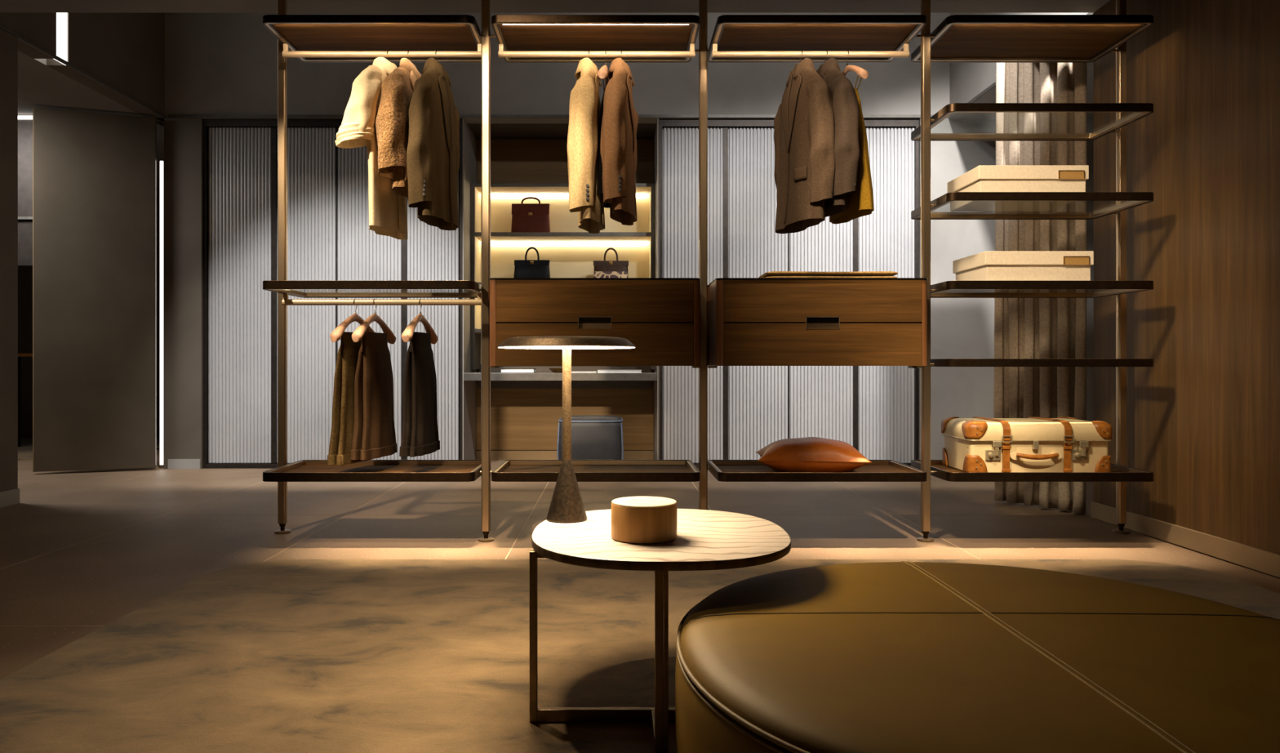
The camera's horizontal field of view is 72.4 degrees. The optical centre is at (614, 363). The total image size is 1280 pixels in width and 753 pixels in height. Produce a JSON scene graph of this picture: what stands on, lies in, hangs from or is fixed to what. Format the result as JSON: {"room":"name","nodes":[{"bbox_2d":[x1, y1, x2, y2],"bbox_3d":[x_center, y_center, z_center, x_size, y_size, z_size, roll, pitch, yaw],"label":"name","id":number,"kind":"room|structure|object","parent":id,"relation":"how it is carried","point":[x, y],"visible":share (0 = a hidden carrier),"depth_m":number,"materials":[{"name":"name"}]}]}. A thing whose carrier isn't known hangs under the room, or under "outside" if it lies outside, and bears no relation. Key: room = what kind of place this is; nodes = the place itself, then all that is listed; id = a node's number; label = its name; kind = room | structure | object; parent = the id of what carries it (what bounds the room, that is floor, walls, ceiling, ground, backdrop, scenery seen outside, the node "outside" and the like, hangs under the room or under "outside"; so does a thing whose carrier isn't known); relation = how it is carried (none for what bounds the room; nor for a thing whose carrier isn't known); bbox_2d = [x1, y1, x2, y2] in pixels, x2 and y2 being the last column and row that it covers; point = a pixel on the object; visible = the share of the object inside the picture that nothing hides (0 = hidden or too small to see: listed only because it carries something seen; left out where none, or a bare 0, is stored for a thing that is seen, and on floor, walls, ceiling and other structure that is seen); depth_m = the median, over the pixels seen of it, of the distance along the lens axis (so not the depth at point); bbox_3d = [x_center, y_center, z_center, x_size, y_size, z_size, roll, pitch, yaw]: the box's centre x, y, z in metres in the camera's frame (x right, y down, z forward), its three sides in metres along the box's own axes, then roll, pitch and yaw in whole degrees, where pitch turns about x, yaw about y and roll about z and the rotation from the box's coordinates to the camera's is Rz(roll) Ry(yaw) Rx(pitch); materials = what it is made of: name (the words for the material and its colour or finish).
{"room":"walk-in closet","nodes":[
{"label":"walk-in closet","id":0,"kind":"room"},
{"bbox_2d":[0,12,164,491],"bbox_3d":[-3.520,-1.055,2.100,0.140,3.720,9.400,0,0,0],"label":"wall","id":1,"kind":"structure","parent":0,"point":[125,51],"depth_m":5.18,"materials":[{"name":"beige paint"}]},
{"bbox_2d":[0,488,19,507],"bbox_3d":[-3.444,0.762,1.225,0.012,0.085,7.650,0,0,0],"label":"baseboard","id":2,"kind":"structure","parent":1,"relation":"attached to","point":[9,497],"depth_m":4.96,"materials":[{"name":"grey paint"}]},
{"bbox_2d":[53,12,66,65],"bbox_3d":[-3.464,-2.400,5.460,0.012,1.030,0.120,0,0,0],"label":"wall light slot","id":3,"kind":"object","parent":1,"relation":"attached to","point":[61,17],"visible":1,"depth_m":5.46,"materials":[{"name":"white"}]},
{"bbox_2d":[0,24,166,118],"bbox_3d":[-3.445,-1.888,5.150,0.018,0.018,3.100,0,0,0],"label":"trim","id":4,"kind":"structure","parent":1,"relation":"attached to","point":[2,28],"depth_m":5.59,"materials":[{"name":"grey metal"}]},
{"bbox_2d":[32,106,156,471],"bbox_3d":[-3.854,-0.537,6.492,0.797,2.645,0.042,0,0,-19],"label":"door","id":5,"kind":"structure","parent":1,"relation":"in","point":[95,174],"depth_m":6.47,"materials":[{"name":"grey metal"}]},
{"bbox_2d":[17,50,164,190],"bbox_3d":[-5.795,-1.915,6.800,4.410,0.060,5.600,0,0,0],"label":"wall","id":6,"kind":"structure","parent":0,"point":[39,85],"depth_m":6.17,"materials":[{"name":"grey paint"}]},
{"bbox_2d":[17,115,32,269],"bbox_3d":[-5.410,-1.312,6.745,2.080,1.135,0.310,0,0,0],"label":"display cabinet","id":7,"kind":"object","parent":6,"relation":"hanging from","point":[24,123],"visible":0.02,"depth_m":6.62,"materials":[{"name":"brown metal"}]},
{"bbox_2d":[17,216,32,219],"bbox_3d":[-5.410,-1.100,6.605,2.080,0.020,0.030,0,0,0],"label":"shelf","id":8,"kind":"object","parent":7,"relation":"attached to","point":[19,217],"depth_m":6.59,"materials":[{"name":"grey metal"}]},
{"bbox_2d":[17,190,164,437],"bbox_3d":[-5.700,-0.540,6.775,4.600,2.690,5.650,0,0,0],"label":"wall","id":9,"kind":"structure","parent":0,"point":[24,277],"depth_m":9.50,"materials":[{"name":"beige paint"}]},
{"bbox_2d":[164,118,203,468],"bbox_3d":[-3.312,-0.539,7.150,0.286,2.689,0.900,0,0,0],"label":"wall pillar","id":10,"kind":"structure","parent":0,"point":[183,137],"depth_m":6.70,"materials":[{"name":"beige paint"}]},
{"bbox_2d":[160,160,163,464],"bbox_3d":[-3.476,-0.390,6.705,0.022,2.330,0.010,0,0,0],"label":"light strip","id":11,"kind":"object","parent":10,"relation":"attached to","point":[161,162],"visible":1,"depth_m":6.70,"materials":[{"name":"white plastic"}]},
{"bbox_2d":[0,0,1110,12],"bbox_3d":[-0.490,-1.862,0.980,6.220,0.060,7.160,0,0,0],"label":"ceiling","id":12,"kind":"structure","parent":0,"point":[6,6],"depth_m":4.47,"materials":[{"name":"grey paint"}]},
{"bbox_2d":[159,12,1093,459],"bbox_3d":[0.740,-1.055,6.780,8.520,3.720,0.160,0,0,0],"label":"wall","id":13,"kind":"structure","parent":0,"point":[216,63],"depth_m":6.70,"materials":[{"name":"grey paint"}]},
{"bbox_2d":[168,458,200,468],"bbox_3d":[-3.297,0.767,6.694,0.245,0.075,0.012,0,0,0],"label":"baseboard","id":14,"kind":"structure","parent":13,"relation":"attached to","point":[172,463],"depth_m":6.69,"materials":[{"name":"grey paint"}]},
{"bbox_2d":[168,114,949,117],"bbox_3d":[-0.425,-1.896,6.694,5.990,0.022,0.012,0,0,0],"label":"trim","id":15,"kind":"structure","parent":13,"relation":"attached to","point":[169,115],"depth_m":6.69,"materials":[{"name":"grey metal"}]},
{"bbox_2d":[462,118,657,459],"bbox_3d":[-0.415,-0.539,7.016,1.499,2.688,0.629,0,0,0],"label":"trim","id":16,"kind":"structure","parent":13,"relation":"attached to","point":[469,140],"depth_m":6.91,"materials":[{"name":"grey paint"}]},
{"bbox_2d":[462,117,659,459],"bbox_3d":[-0.412,-0.540,7.060,1.514,2.690,0.720,0,0,0],"label":"wall niche","id":17,"kind":"object","parent":13,"relation":"in","point":[539,368],"visible":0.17,"depth_m":7.34,"materials":[{"name":"beige paint"}]},
{"bbox_2d":[463,372,657,388],"bbox_3d":[-0.415,0.138,6.990,1.480,0.135,0.620,0,0,0],"label":"desk","id":18,"kind":"object","parent":17,"relation":"attached to","point":[498,380],"visible":0.91,"depth_m":6.78,"materials":[{"name":"grey metal"}]},
{"bbox_2d":[500,368,536,373],"bbox_3d":[-0.750,0.053,6.830,0.260,0.034,0.200,0,0,0],"label":"book","id":19,"kind":"object","parent":18,"relation":"on","point":[502,370],"visible":0.98,"depth_m":6.74,"materials":[{"name":"white paper"}]},
{"bbox_2d":[549,368,562,372],"bbox_3d":[-0.440,0.052,6.860,0.160,0.036,0.160,0,0,0],"label":"bowl","id":20,"kind":"object","parent":18,"relation":"on","point":[553,370],"visible":0.74,"depth_m":6.80,"materials":[{"name":"gold metal"}]},
{"bbox_2d":[571,371,596,373],"bbox_3d":[-0.240,0.065,6.860,0.200,0.010,0.240,0,0,0],"label":"magazine","id":21,"kind":"object","parent":18,"relation":"on","point":[571,371],"visible":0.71,"depth_m":6.74,"materials":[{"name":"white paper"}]},
{"bbox_2d":[597,369,641,373],"bbox_3d":[0.040,0.059,6.835,0.340,0.022,0.230,0,0,0],"label":"magazine","id":22,"kind":"object","parent":18,"relation":"on","point":[598,371],"visible":1,"depth_m":6.72,"materials":[{"name":"white paper"}]},
{"bbox_2d":[466,123,656,139],"bbox_3d":[-0.510,-1.910,7.181,5.820,0.050,0.638,0,0,0],"label":"niche","id":23,"kind":"object","parent":17,"relation":"attached to","point":[498,131],"visible":0.14,"depth_m":7.08,"materials":[{"name":"beige paint"}]},
{"bbox_2d":[471,182,654,368],"bbox_3d":[-0.415,-0.703,7.178,1.480,1.495,0.315,0,0,0],"label":"shelf unit","id":24,"kind":"object","parent":17,"relation":"attached to","point":[571,251],"visible":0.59,"depth_m":7.32,"materials":[{"name":"beige wood"}]},
{"bbox_2d":[511,196,550,231],"bbox_3d":[-0.685,-1.211,7.150,0.315,0.308,0.134,0,0,0],"label":"handbag","id":25,"kind":"object","parent":24,"relation":"on","point":[526,217],"visible":0.91,"depth_m":7.10,"materials":[{"name":"brown leather"}]},
{"bbox_2d":[513,246,550,277],"bbox_3d":[-0.675,-0.805,7.150,0.300,0.300,0.134,0,0,0],"label":"handbag","id":26,"kind":"object","parent":24,"relation":"on","point":[538,268],"visible":0.86,"depth_m":7.11,"materials":[{"name":"black leather"}]},
{"bbox_2d":[593,247,628,277],"bbox_3d":[-0.030,-0.802,7.147,0.287,0.294,0.140,0,0,0],"label":"handbag","id":27,"kind":"object","parent":24,"relation":"on","point":[602,268],"visible":0.84,"depth_m":7.11,"materials":[{"name":"brown leather"}]},
{"bbox_2d":[475,449,653,460],"bbox_3d":[-0.415,0.765,7.309,1.480,0.080,0.058,0,0,0],"label":"baseboard","id":28,"kind":"structure","parent":17,"relation":"attached to","point":[495,455],"depth_m":7.28,"materials":[{"name":"brown wood"}]},
{"bbox_2d":[476,139,653,182],"bbox_3d":[-0.415,-1.668,7.332,1.480,0.426,0.013,0,0,0],"label":"panel","id":29,"kind":"object","parent":17,"relation":"attached to","point":[512,161],"visible":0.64,"depth_m":7.33,"materials":[{"name":"brown wood"}]},
{"bbox_2d":[476,380,653,449],"bbox_3d":[-0.415,0.412,7.319,1.480,0.615,0.038,0,0,0],"label":"panel","id":30,"kind":"object","parent":17,"relation":"attached to","point":[522,419],"visible":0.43,"depth_m":7.30,"materials":[{"name":"brown wood"}]},
{"bbox_2d":[0,437,1279,679],"bbox_3d":[-1.500,0.835,3.906,13.000,0.060,14.187,0,0,0],"label":"floor","id":31,"kind":"structure","parent":0,"point":[81,551],"depth_m":4.33,"materials":[{"name":"tile"}]},
{"bbox_2d":[17,438,164,459],"bbox_3d":[-5.450,0.799,8.300,2.300,0.012,2.000,0,0,0],"label":"rug","id":32,"kind":"object","parent":31,"relation":"on","point":[24,451],"visible":0.02,"depth_m":8.16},
{"bbox_2d":[17,352,32,446],"bbox_3d":[-5.250,0.347,8.200,1.100,0.890,0.400,0,0,0],"label":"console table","id":33,"kind":"object","parent":32,"relation":"on","point":[20,354],"visible":0.06,"depth_m":8.34,"materials":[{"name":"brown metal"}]},
{"bbox_2d":[274,0,290,533],"bbox_3d":[-1.585,-0.512,4.170,0.074,2.635,0.074,0,0,45],"label":"pole","id":34,"kind":"object","parent":31,"relation":"on","point":[282,4],"visible":0.83,"depth_m":4.15,"materials":[{"name":"beige metal"}]},
{"bbox_2d":[203,119,462,467],"bbox_3d":[-2.168,-0.540,7.020,1.997,2.686,0.600,0,0,0],"label":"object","id":35,"kind":"object","parent":31,"relation":"on","point":[330,237],"visible":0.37,"depth_m":6.75,"materials":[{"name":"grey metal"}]},
{"bbox_2d":[477,0,495,542],"bbox_3d":[-0.585,-0.512,3.980,0.076,2.635,0.075,0,0,45],"label":"pole","id":36,"kind":"object","parent":31,"relation":"on","point":[486,35],"visible":0.94,"depth_m":3.96,"materials":[{"name":"beige metal"}]},
{"bbox_2d":[262,459,481,481],"bbox_3d":[-1.077,0.493,4.055,0.930,0.040,0.510,0,0,0],"label":"shelf","id":37,"kind":"object","parent":36,"relation":"attached to","point":[303,470],"visible":0.81,"depth_m":4.01,"materials":[{"name":"brown wood"}]},
{"bbox_2d":[262,280,481,297],"bbox_3d":[-1.077,-0.344,4.055,0.930,0.037,0.510,0,0,0],"label":"shelf","id":38,"kind":"object","parent":36,"relation":"attached to","point":[304,289],"visible":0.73,"depth_m":3.97,"materials":[{"name":"brown metal"}]},
{"bbox_2d":[282,293,481,305],"bbox_3d":[-1.077,-0.298,4.060,0.926,0.052,0.028,0,0,0],"label":"rail","id":39,"kind":"object","parent":38,"relation":"attached to","point":[286,301],"visible":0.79,"depth_m":4.05,"materials":[{"name":"gold metal"}]},
{"bbox_2d":[329,298,374,342],"bbox_3d":[-1.204,-0.189,4.060,0.051,0.226,0.400,0,0,11],"label":"clothes hanger","id":40,"kind":"object","parent":39,"relation":"hanging from","point":[336,334],"visible":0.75,"depth_m":3.95,"materials":[{"name":"wood"}]},
{"bbox_2d":[327,331,371,465],"bbox_3d":[-1.204,0.152,4.060,0.122,0.593,0.405,0,0,11],"label":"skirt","id":41,"kind":"object","parent":40,"relation":"hanging from","point":[343,405],"visible":0.45,"depth_m":3.92,"materials":[{"name":"brown fabric"}]},
{"bbox_2d":[351,298,395,343],"bbox_3d":[-1.114,-0.189,4.060,0.052,0.226,0.400,0,0,9],"label":"clothes hanger","id":42,"kind":"object","parent":39,"relation":"hanging from","point":[357,335],"visible":0.9,"depth_m":4.03,"materials":[{"name":"wood"}]},
{"bbox_2d":[350,331,397,460],"bbox_3d":[-1.116,0.142,4.061,0.125,0.573,0.372,0,0,9],"label":"skirt","id":43,"kind":"object","parent":42,"relation":"hanging from","point":[374,436],"visible":1,"depth_m":3.97,"materials":[{"name":"fabric"}]},
{"bbox_2d":[401,298,438,343],"bbox_3d":[-0.902,-0.189,4.060,0.051,0.226,0.400,0,0,6],"label":"clothes hanger","id":44,"kind":"object","parent":39,"relation":"hanging from","point":[406,335],"visible":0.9,"depth_m":4.01,"materials":[{"name":"wood"}]},
{"bbox_2d":[399,331,439,457],"bbox_3d":[-0.902,0.135,4.059,0.119,0.558,0.362,0,0,6],"label":"skirt","id":45,"kind":"object","parent":44,"relation":"hanging from","point":[420,436],"visible":1,"depth_m":3.95,"materials":[{"name":"brown fabric"}]},
{"bbox_2d":[262,14,481,62],"bbox_3d":[-1.077,-1.502,4.055,0.930,0.033,0.510,0,0,0],"label":"shelf","id":46,"kind":"object","parent":36,"relation":"attached to","point":[300,32],"visible":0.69,"depth_m":3.96,"materials":[{"name":"brown wood"}]},
{"bbox_2d":[282,43,481,57],"bbox_3d":[-1.077,-1.454,4.060,0.926,0.060,0.028,0,0,0],"label":"rail","id":47,"kind":"object","parent":46,"relation":"attached to","point":[286,53],"visible":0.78,"depth_m":4.05,"materials":[{"name":"gold metal"}]},
{"bbox_2d":[488,277,702,368],"bbox_3d":[-0.086,-0.177,4.054,0.962,0.392,0.512,0,0,0],"label":"drawer unit","id":48,"kind":"object","parent":36,"relation":"attached to","point":[660,317],"visible":1,"depth_m":3.80,"materials":[{"name":"brown wood"}]},
{"bbox_2d":[491,459,700,481],"bbox_3d":[-0.083,0.493,4.055,0.916,0.040,0.510,0,0,0],"label":"shelf","id":49,"kind":"object","parent":36,"relation":"attached to","point":[509,470],"visible":1,"depth_m":4.01,"materials":[{"name":"brown wood"}]},
{"bbox_2d":[491,14,700,62],"bbox_3d":[-0.083,-1.502,4.055,0.916,0.033,0.510,0,0,0],"label":"shelf","id":50,"kind":"object","parent":36,"relation":"attached to","point":[515,32],"visible":0.8,"depth_m":3.97,"materials":[{"name":"brown wood"}]},
{"bbox_2d":[497,43,695,57],"bbox_3d":[-0.083,-1.454,4.060,0.912,0.060,0.028,0,0,0],"label":"rail","id":51,"kind":"object","parent":50,"relation":"attached to","point":[501,53],"visible":1,"depth_m":4.05,"materials":[{"name":"gold metal"}]},
{"bbox_2d":[597,50,609,86],"bbox_3d":[-0.040,-1.355,4.060,0.047,0.198,0.420,0,0,4],"label":"clothes hanger","id":52,"kind":"object","parent":51,"relation":"hanging from","point":[602,73],"visible":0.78,"depth_m":3.86,"materials":[{"name":"wood"}]},
{"bbox_2d":[596,76,609,208],"bbox_3d":[-0.034,-1.040,4.058,0.114,0.563,0.383,0,0,3],"label":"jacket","id":53,"kind":"object","parent":52,"relation":"hanging from","point":[599,183],"visible":0.19,"depth_m":3.91,"materials":[{"name":"brown fabric"}]},
{"bbox_2d":[556,414,623,459],"bbox_3d":[-0.172,0.587,6.359,0.470,0.416,0.422,0,0,0],"label":"stool","id":54,"kind":"object","parent":31,"relation":"on","point":[593,437],"visible":0.7,"depth_m":6.15,"materials":[{"name":"leather"}]},
{"bbox_2d":[0,559,1279,752],"bbox_3d":[0.375,0.799,1.475,3.850,0.012,4.150,0,0,0],"label":"area rug","id":55,"kind":"object","parent":31,"relation":"on","point":[290,655],"visible":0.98,"depth_m":2.36,"materials":[{"name":"beige carpet"}]},
{"bbox_2d":[529,508,791,752],"bbox_3d":[0.106,0.594,2.068,0.598,0.398,0.644,0,0,0],"label":"side table","id":56,"kind":"object","parent":55,"relation":"on","point":[706,539],"visible":0.83,"depth_m":1.92,"materials":[{"name":"beige wood"}]},
{"bbox_2d":[497,335,635,523],"bbox_3d":[-0.121,0.164,2.215,0.351,0.462,0.351,0,0,0],"label":"table lamp","id":57,"kind":"object","parent":56,"relation":"on","point":[566,504],"visible":1,"depth_m":2.18,"materials":[{"name":"brown metal"}]},
{"bbox_2d":[497,346,635,348],"bbox_3d":[-0.121,-0.041,2.215,0.345,0.001,0.345,0,0,0],"label":"diffuser","id":58,"kind":"object","parent":57,"relation":"attached to","point":[506,347],"depth_m":2.16,"materials":[{"name":"white plastic"}]},
{"bbox_2d":[611,496,676,543],"bbox_3d":[0.067,0.353,1.985,0.150,0.083,0.150,0,0,0],"label":"wooden box","id":59,"kind":"object","parent":56,"relation":"on","point":[634,519],"visible":1,"depth_m":1.93,"materials":[{"name":"brown wood"}]},
{"bbox_2d":[675,560,1279,752],"bbox_3d":[0.710,0.633,1.560,1.220,0.320,1.270,0,0,0],"label":"ottoman","id":60,"kind":"object","parent":55,"relation":"on","point":[903,656],"visible":1,"depth_m":1.39,"materials":[{"name":"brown leather"}]},
{"bbox_2d":[694,0,709,509],"bbox_3d":[0.415,-0.512,4.170,0.089,2.635,0.074,0,0,0],"label":"pole","id":61,"kind":"object","parent":31,"relation":"on","point":[703,51],"visible":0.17,"depth_m":4.15,"materials":[{"name":"beige metal"}]},
{"bbox_2d":[706,277,927,368],"bbox_3d":[0.906,-0.177,4.054,0.964,0.392,0.512,0,0,0],"label":"drawer unit","id":62,"kind":"object","parent":61,"relation":"attached to","point":[752,321],"visible":0.91,"depth_m":3.80,"materials":[{"name":"brown wood"}]},
{"bbox_2d":[759,271,897,277],"bbox_3d":[0.934,-0.393,4.000,0.650,0.042,0.240,0,0,0],"label":"tray","id":63,"kind":"object","parent":62,"relation":"on","point":[772,273],"visible":0.39,"depth_m":3.88,"materials":[{"name":"brown wood"}]},
{"bbox_2d":[707,459,926,481],"bbox_3d":[0.910,0.493,4.055,0.916,0.040,0.510,0,0,0],"label":"shelf","id":64,"kind":"object","parent":61,"relation":"attached to","point":[723,470],"visible":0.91,"depth_m":3.80,"materials":[{"name":"brown wood"}]},
{"bbox_2d":[755,436,871,471],"bbox_3d":[0.905,0.417,4.035,0.493,0.153,0.384,0,0,8],"label":"cushion","id":65,"kind":"object","parent":64,"relation":"on","point":[808,454],"visible":0.96,"depth_m":3.88,"materials":[{"name":"orange leather"}]},
{"bbox_2d":[707,14,926,62],"bbox_3d":[0.910,-1.502,4.055,0.916,0.033,0.510,0,0,0],"label":"shelf","id":66,"kind":"object","parent":61,"relation":"attached to","point":[731,32],"visible":0.87,"depth_m":3.97,"materials":[{"name":"brown wood"}]},
{"bbox_2d":[711,43,909,57],"bbox_3d":[0.910,-1.454,4.060,0.912,0.060,0.028,0,0,0],"label":"rail","id":67,"kind":"object","parent":66,"relation":"attached to","point":[715,53],"visible":1,"depth_m":4.05,"materials":[{"name":"gold metal"}]},
{"bbox_2d":[842,50,868,79],"bbox_3d":[1.081,-1.355,4.060,0.047,0.198,0.420,0,0,-6],"label":"clothes hanger","id":68,"kind":"object","parent":67,"relation":"hanging from","point":[862,73],"visible":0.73,"depth_m":3.91,"materials":[{"name":"wood"}]},
{"bbox_2d":[829,75,874,223],"bbox_3d":[1.104,-1.007,4.065,0.108,0.648,0.418,0,0,-8],"label":"jacket","id":69,"kind":"object","parent":68,"relation":"hanging from","point":[859,203],"visible":0.37,"depth_m":3.90,"materials":[{"name":"yellow fabric"}]},
{"bbox_2d":[659,119,919,466],"bbox_3d":[1.343,-0.540,7.020,1.995,2.686,0.600,0,0,0],"label":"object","id":70,"kind":"object","parent":31,"relation":"on","point":[874,410],"visible":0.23,"depth_m":6.75,"materials":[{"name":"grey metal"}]},
{"bbox_2d":[915,0,933,542],"bbox_3d":[1.414,-0.512,3.977,0.082,2.635,0.074,0,0,-38],"label":"pole","id":71,"kind":"object","parent":31,"relation":"on","point":[925,35],"visible":0.84,"depth_m":3.96,"materials":[{"name":"beige metal"}]},
{"bbox_2d":[911,14,1153,62],"bbox_3d":[1.907,-1.502,4.055,0.906,0.033,0.510,0,0,0],"label":"shelf","id":72,"kind":"object","parent":71,"relation":"attached to","point":[958,38],"visible":0.98,"depth_m":4.01,"materials":[{"name":"brown wood"}]},
{"bbox_2d":[911,102,1153,140],"bbox_3d":[1.907,-1.117,4.055,0.906,0.035,0.510,0,0,0],"label":"glass shelf","id":73,"kind":"object","parent":71,"relation":"attached to","point":[1139,110],"visible":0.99,"depth_m":3.81,"materials":[{"name":"brown metal"}]},
{"bbox_2d":[911,191,1153,219],"bbox_3d":[1.907,-0.729,4.055,0.906,0.036,0.510,0,0,0],"label":"glass shelf","id":74,"kind":"object","parent":71,"relation":"attached to","point":[1132,199],"visible":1,"depth_m":3.81,"materials":[{"name":"brown metal"}]},
{"bbox_2d":[946,164,1088,211],"bbox_3d":[1.883,-0.819,4.107,0.493,0.144,0.386,0,0,0],"label":"storage box","id":75,"kind":"object","parent":74,"relation":"on","point":[982,178],"visible":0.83,"depth_m":3.93,"materials":[{"name":"beige cardboard"}]},
{"bbox_2d":[911,459,1153,481],"bbox_3d":[1.907,0.493,4.055,0.906,0.040,0.510,0,0,0],"label":"shelf","id":76,"kind":"object","parent":71,"relation":"attached to","point":[1118,473],"visible":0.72,"depth_m":3.80,"materials":[{"name":"brown wood"}]},
{"bbox_2d":[941,416,1111,471],"bbox_3d":[1.906,0.375,4.067,0.645,0.238,0.416,0,0,1],"label":"suitcase","id":77,"kind":"object","parent":76,"relation":"on","point":[977,443],"visible":0.95,"depth_m":3.90,"materials":[{"name":"beige leather"}]},
{"bbox_2d":[930,280,1153,297],"bbox_3d":[1.907,-0.344,4.055,0.906,0.037,0.510,0,0,0],"label":"glass shelf","id":78,"kind":"object","parent":71,"relation":"attached to","point":[948,289],"visible":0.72,"depth_m":3.94,"materials":[{"name":"black glass"}]},
{"bbox_2d":[952,250,1093,280],"bbox_3d":[1.907,-0.434,4.107,0.487,0.144,0.386,0,0,0],"label":"storage box","id":79,"kind":"object","parent":78,"relation":"on","point":[987,265],"visible":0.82,"depth_m":3.93,"materials":[{"name":"beige fabric"}]},
{"bbox_2d":[930,358,1153,366],"bbox_3d":[1.907,-0.004,4.055,0.906,0.035,0.510,0,0,0],"label":"glass shelf","id":80,"kind":"object","parent":71,"relation":"attached to","point":[937,362],"visible":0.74,"depth_m":3.80,"materials":[{"name":"black glass"}]},
{"bbox_2d":[993,62,1087,513],"bbox_3d":[2.376,-0.523,4.866,0.334,2.633,0.467,0,0,0],"label":"curtain","id":81,"kind":"object","parent":31,"relation":"on","point":[1024,327],"visible":0.56,"depth_m":4.82,"materials":[{"name":"grey fabric"}]},
{"bbox_2d":[1110,0,1129,533],"bbox_3d":[2.405,-0.512,4.170,0.099,2.635,0.074,0,0,0],"label":"pole","id":82,"kind":"object","parent":31,"relation":"on","point":[1121,5],"visible":0.87,"depth_m":4.15,"materials":[{"name":"beige metal"}]},
{"bbox_2d":[949,12,1093,119],"bbox_3d":[3.785,-1.055,5.570,2.430,3.720,2.260,0,0,0],"label":"wall","id":83,"kind":"structure","parent":0,"point":[966,80],"depth_m":6.26,"materials":[{"name":"grey paint"}]},
{"bbox_2d":[948,12,1093,119],"bbox_3d":[2.566,-1.885,5.630,0.008,0.024,2.140,0,0,0],"label":"trim","id":84,"kind":"structure","parent":83,"relation":"attached to","point":[993,84],"depth_m":6.11,"materials":[{"name":"grey metal"}]},
{"bbox_2d":[1093,0,1279,577],"bbox_3d":[2.560,-0.543,0.980,0.120,2.697,7.160,0,0,0],"label":"wall","id":85,"kind":"structure","parent":0,"point":[1204,419],"depth_m":3.75,"materials":[{"name":"brown wood"}]},
{"bbox_2d":[1090,501,1279,577],"bbox_3d":[2.492,0.758,0.980,0.016,0.082,7.160,0,0,0],"label":"baseboard","id":86,"kind":"structure","parent":85,"relation":"attached to","point":[1261,560],"depth_m":3.73,"materials":[{"name":"brown wood"}]},
{"bbox_3d":[-1.050,-1.364,4.060,0.029,0.179,0.330,0,0,5],"label":"clothes hanger","id":87,"kind":"object","parent":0,"visible":0},
{"bbox_2d":[334,57,407,239],"bbox_3d":[-1.095,-1.004,4.065,0.238,0.792,0.584,0,0,5],"label":"coat","id":88,"kind":"object","parent":87,"relation":"hanging from","point":[388,210],"visible":0.59,"depth_m":3.85,"materials":[{"name":"beige fabric"}]},
{"bbox_3d":[-0.955,-1.364,4.060,0.029,0.179,0.330,0,0,3],"label":"clothes hanger","id":89,"kind":"object","parent":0,"visible":0},
{"bbox_2d":[375,57,421,197],"bbox_3d":[-0.958,-1.082,4.060,0.166,0.608,0.590,0,0,3],"label":"coat","id":90,"kind":"object","parent":89,"relation":"hanging from","point":[397,87],"visible":0.47,"depth_m":3.81,"materials":[{"name":"fabric"}]},
{"bbox_3d":[-0.826,-1.364,4.060,0.029,0.179,0.330,0,0,5],"label":"clothes hanger","id":91,"kind":"object","parent":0,"visible":0},
{"bbox_2d":[406,57,460,230],"bbox_3d":[-0.823,-1.029,4.059,0.156,0.752,0.570,0,0,5],"label":"jacket","id":92,"kind":"object","parent":91,"relation":"hanging from","point":[433,153],"visible":1,"depth_m":3.90,"materials":[{"name":"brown fabric"}]},
{"bbox_3d":[-0.118,-1.364,4.060,0.029,0.179,0.330,0,0,3],"label":"clothes hanger","id":93,"kind":"object","parent":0,"visible":0},
{"bbox_2d":[567,57,604,233],"bbox_3d":[-0.123,-1.022,4.059,0.152,0.767,0.579,0,0,3],"label":"jacket","id":94,"kind":"object","parent":93,"relation":"hanging from","point":[583,136],"visible":0.89,"depth_m":3.81,"materials":[{"name":"beige fabric"}]},
{"label":"clothes hanger","id":95,"kind":"object","parent":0,"visible":0},
{"bbox_2d":[600,57,638,225],"bbox_3d":[0.030,-1.042,4.059,0.147,0.727,0.565,0,0,7],"label":"jacket","id":96,"kind":"object","parent":95,"relation":"hanging from","point":[620,120],"visible":1,"depth_m":3.83,"materials":[{"name":"brown fabric"}]},
{"bbox_3d":[0.866,-1.364,4.060,0.029,0.179,0.330,0,0,-9],"label":"clothes hanger","id":97,"kind":"object","parent":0,"visible":0},
{"bbox_2d":[773,57,835,233],"bbox_3d":[0.861,-1.022,4.058,0.162,0.767,0.562,0,0,-9],"label":"jacket","id":98,"kind":"object","parent":97,"relation":"hanging from","point":[804,175],"visible":1,"depth_m":3.91,"materials":[{"name":"brown fabric"}]},
{"label":"clothes hanger","id":99,"kind":"object","parent":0,"visible":0},
{"bbox_2d":[816,57,859,217],"bbox_3d":[0.974,-1.052,4.061,0.153,0.707,0.565,0,0,-7],"label":"jacket","id":100,"kind":"object","parent":99,"relation":"hanging from","point":[843,95],"visible":0.44,"depth_m":3.81,"materials":[{"name":"brown fabric"}]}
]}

